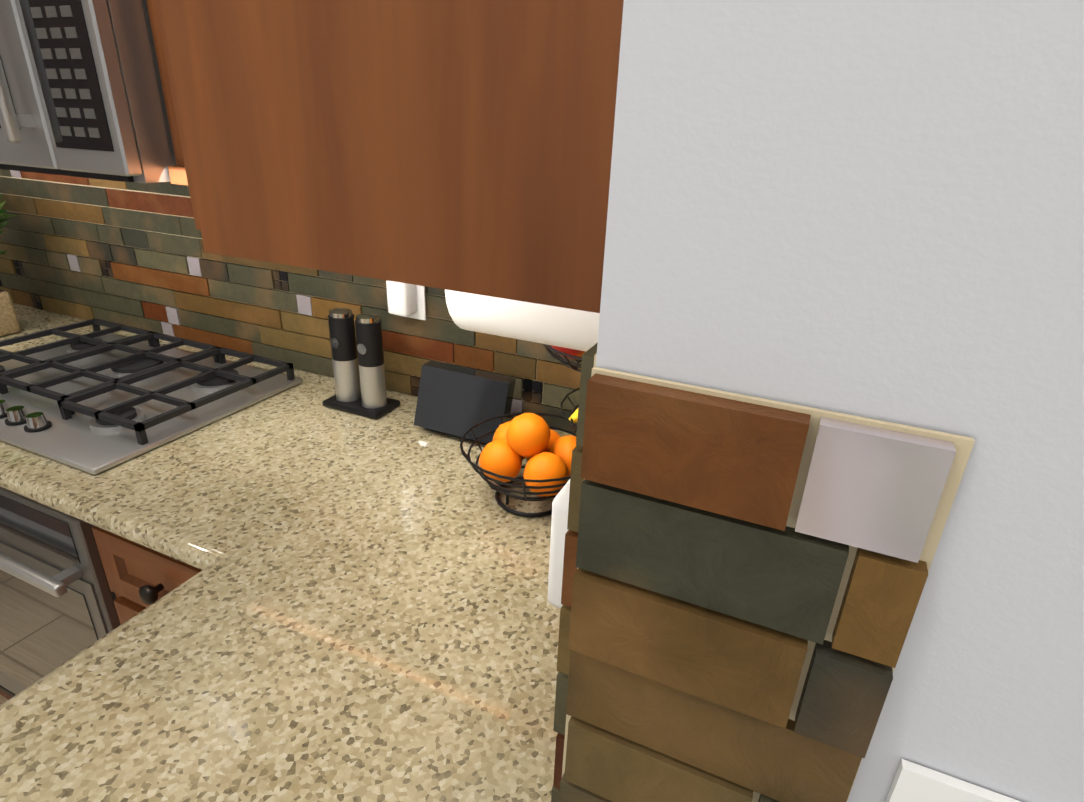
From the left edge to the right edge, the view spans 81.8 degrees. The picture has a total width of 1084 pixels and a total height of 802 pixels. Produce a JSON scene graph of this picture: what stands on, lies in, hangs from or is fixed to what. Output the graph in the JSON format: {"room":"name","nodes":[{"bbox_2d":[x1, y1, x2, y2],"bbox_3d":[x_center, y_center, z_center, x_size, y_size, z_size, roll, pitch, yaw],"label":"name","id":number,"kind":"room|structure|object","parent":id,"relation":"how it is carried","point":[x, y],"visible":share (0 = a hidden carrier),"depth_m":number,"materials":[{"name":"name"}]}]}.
{"room":"kitchen","nodes":[
{"label":"kitchen","id":0,"kind":"room"},
{"bbox_2d":[0,695,7,704],"bbox_3d":[1.277,1.894,-0.302,9.350,0.060,7.750,12,26,21],"label":"floor","id":1,"kind":"structure","parent":0,"point":[3,699],"depth_m":1.76,"materials":[{"name":"brown wood"}]},
{"bbox_2d":[0,690,11,699],"bbox_3d":[-1.571,0.300,1.869,0.413,0.898,0.617,12,26,21],"label":"base cabinet","id":2,"kind":"object","parent":1,"relation":"on","point":[2,693],"depth_m":1.65,"materials":[{"name":"brown wood"}]},
{"bbox_2d":[0,487,120,696],"bbox_3d":[-1.058,0.364,1.576,0.752,0.692,0.617,12,26,21],"label":"wall oven","id":3,"kind":"object","parent":2,"relation":"in","point":[57,604],"visible":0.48,"depth_m":1.20,"materials":[{"name":"grey metal"}]},
{"bbox_2d":[92,526,167,624],"bbox_3d":[-0.536,0.524,1.456,0.340,0.898,0.617,12,26,21],"label":"base cabinet","id":4,"kind":"object","parent":1,"relation":"on","point":[122,558],"depth_m":1.09,"materials":[{"name":"brown wood"}]},
{"bbox_2d":[0,551,557,801],"bbox_3d":[-0.534,0.694,-0.102,0.825,0.040,2.040,12,26,21],"label":"countertop","id":5,"kind":"structure","parent":4,"relation":"on","point":[230,686],"depth_m":0.68,"materials":[{"name":"stone"}]},
{"bbox_2d":[0,303,576,698],"bbox_3d":[-1.015,-0.009,1.452,2.744,0.040,0.642,12,26,21],"label":"countertop","id":6,"kind":"structure","parent":4,"relation":"on","point":[358,609],"depth_m":1.02,"materials":[{"name":"stone"}]},
{"bbox_2d":[0,195,20,336],"bbox_3d":[-1.567,-0.375,1.635,0.355,0.440,0.424,12,26,21],"label":"potted plant","id":7,"kind":"object","parent":6,"relation":"on","point":[9,323],"visible":1,"depth_m":1.73,"materials":[{"name":"green plant"}]},
{"bbox_2d":[0,318,301,474],"bbox_3d":[-1.024,-0.053,1.436,0.750,0.052,0.500,12,26,21],"label":"cooktop","id":8,"kind":"object","parent":6,"relation":"in","point":[98,400],"visible":1,"depth_m":1.37,"materials":[{"name":"silver metal"}]},
{"bbox_2d":[322,308,399,418],"bbox_3d":[-0.402,-0.087,1.367,0.150,0.215,0.090,12,26,21],"label":"grinder","id":9,"kind":"object","parent":6,"relation":"on","point":[370,399],"visible":0.98,"depth_m":1.35,"materials":[{"name":"black plastic"}]},
{"bbox_2d":[414,361,515,444],"bbox_3d":[-0.156,0.006,1.277,0.200,0.135,0.085,12,26,21],"label":"smart display","id":10,"kind":"object","parent":6,"relation":"on","point":[456,401],"visible":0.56,"depth_m":1.25,"materials":[{"name":"black plastic"}]},
{"bbox_2d":[460,413,576,516],"bbox_3d":[-0.015,0.094,1.057,0.244,0.162,0.244,12,26,21],"label":"bowl","id":11,"kind":"object","parent":6,"relation":"on","point":[539,445],"visible":0.88,"depth_m":1.01,"materials":[{"name":"black metal"}]},
{"bbox_2d":[542,344,585,430],"bbox_3d":[0.134,-0.008,1.019,0.304,0.390,0.252,12,26,21],"label":"fruit stand","id":12,"kind":"object","parent":6,"relation":"on","point":[567,354],"visible":0.06,"depth_m":0.98,"materials":[{"name":"black metal"}]},
{"bbox_2d":[596,0,1083,801],"bbox_3d":[0.351,-0.065,0.611,0.330,2.720,0.877,12,26,21],"label":"wall","id":13,"kind":"structure","parent":0,"point":[868,208],"depth_m":0.20,"materials":[{"name":"grey paint"}]},
{"bbox_2d":[0,169,448,396],"bbox_3d":[-0.876,-0.364,1.600,2.738,0.499,0.030,12,26,21],"label":"tile backsplash","id":14,"kind":"structure","parent":13,"relation":"attached to","point":[132,254],"depth_m":1.66,"materials":[{"name":"multicoloured tile"}]},
{"bbox_2d":[146,0,623,312],"bbox_3d":[-0.005,-0.663,0.392,0.390,1.075,0.514,12,26,21],"label":"upper cabinet","id":15,"kind":"object","parent":13,"relation":"attached to","point":[465,146],"visible":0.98,"depth_m":0.32,"materials":[{"name":"brown wood"}]},
{"bbox_2d":[0,0,176,182],"bbox_3d":[-0.964,-0.687,1.245,0.752,0.416,0.415,12,26,21],"label":"microwave","id":16,"kind":"object","parent":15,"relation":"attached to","point":[81,92],"visible":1,"depth_m":1.04,"materials":[{"name":"silver metal"}]},
{"bbox_2d":[445,289,599,350],"bbox_3d":[0.036,-0.124,0.678,0.284,0.136,0.124,12,26,21],"label":"paper towel holder","id":17,"kind":"object","parent":15,"relation":"attached to","point":[551,325],"visible":0.08,"depth_m":0.66,"materials":[{"name":"white paper"}]},
{"bbox_2d":[386,280,425,319],"bbox_3d":[-0.298,-0.247,1.334,0.080,0.155,0.051,12,26,21],"label":"electrical outlet","id":18,"kind":"object","parent":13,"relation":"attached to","point":[403,299],"depth_m":1.33,"materials":[{"name":"white plastic"}]},
{"bbox_2d":[548,479,569,608],"bbox_3d":[0.033,0.125,0.487,0.046,0.130,0.080,12,26,21],"label":"light switch","id":19,"kind":"object","parent":13,"relation":"attached to","point":[560,504],"depth_m":0.46,"materials":[{"name":"white plastic"}]},
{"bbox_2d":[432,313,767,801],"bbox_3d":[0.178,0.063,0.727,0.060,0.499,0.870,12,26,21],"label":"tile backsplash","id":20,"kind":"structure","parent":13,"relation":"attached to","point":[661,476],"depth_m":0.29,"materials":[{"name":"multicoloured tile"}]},
{"bbox_2d":[885,759,1020,801],"bbox_3d":[0.186,0.218,0.281,0.070,0.115,0.011,12,26,21],"label":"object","id":21,"kind":"object","parent":13,"relation":"attached to","point":[912,782],"depth_m":0.27,"materials":[{"name":"white"}]}
]}

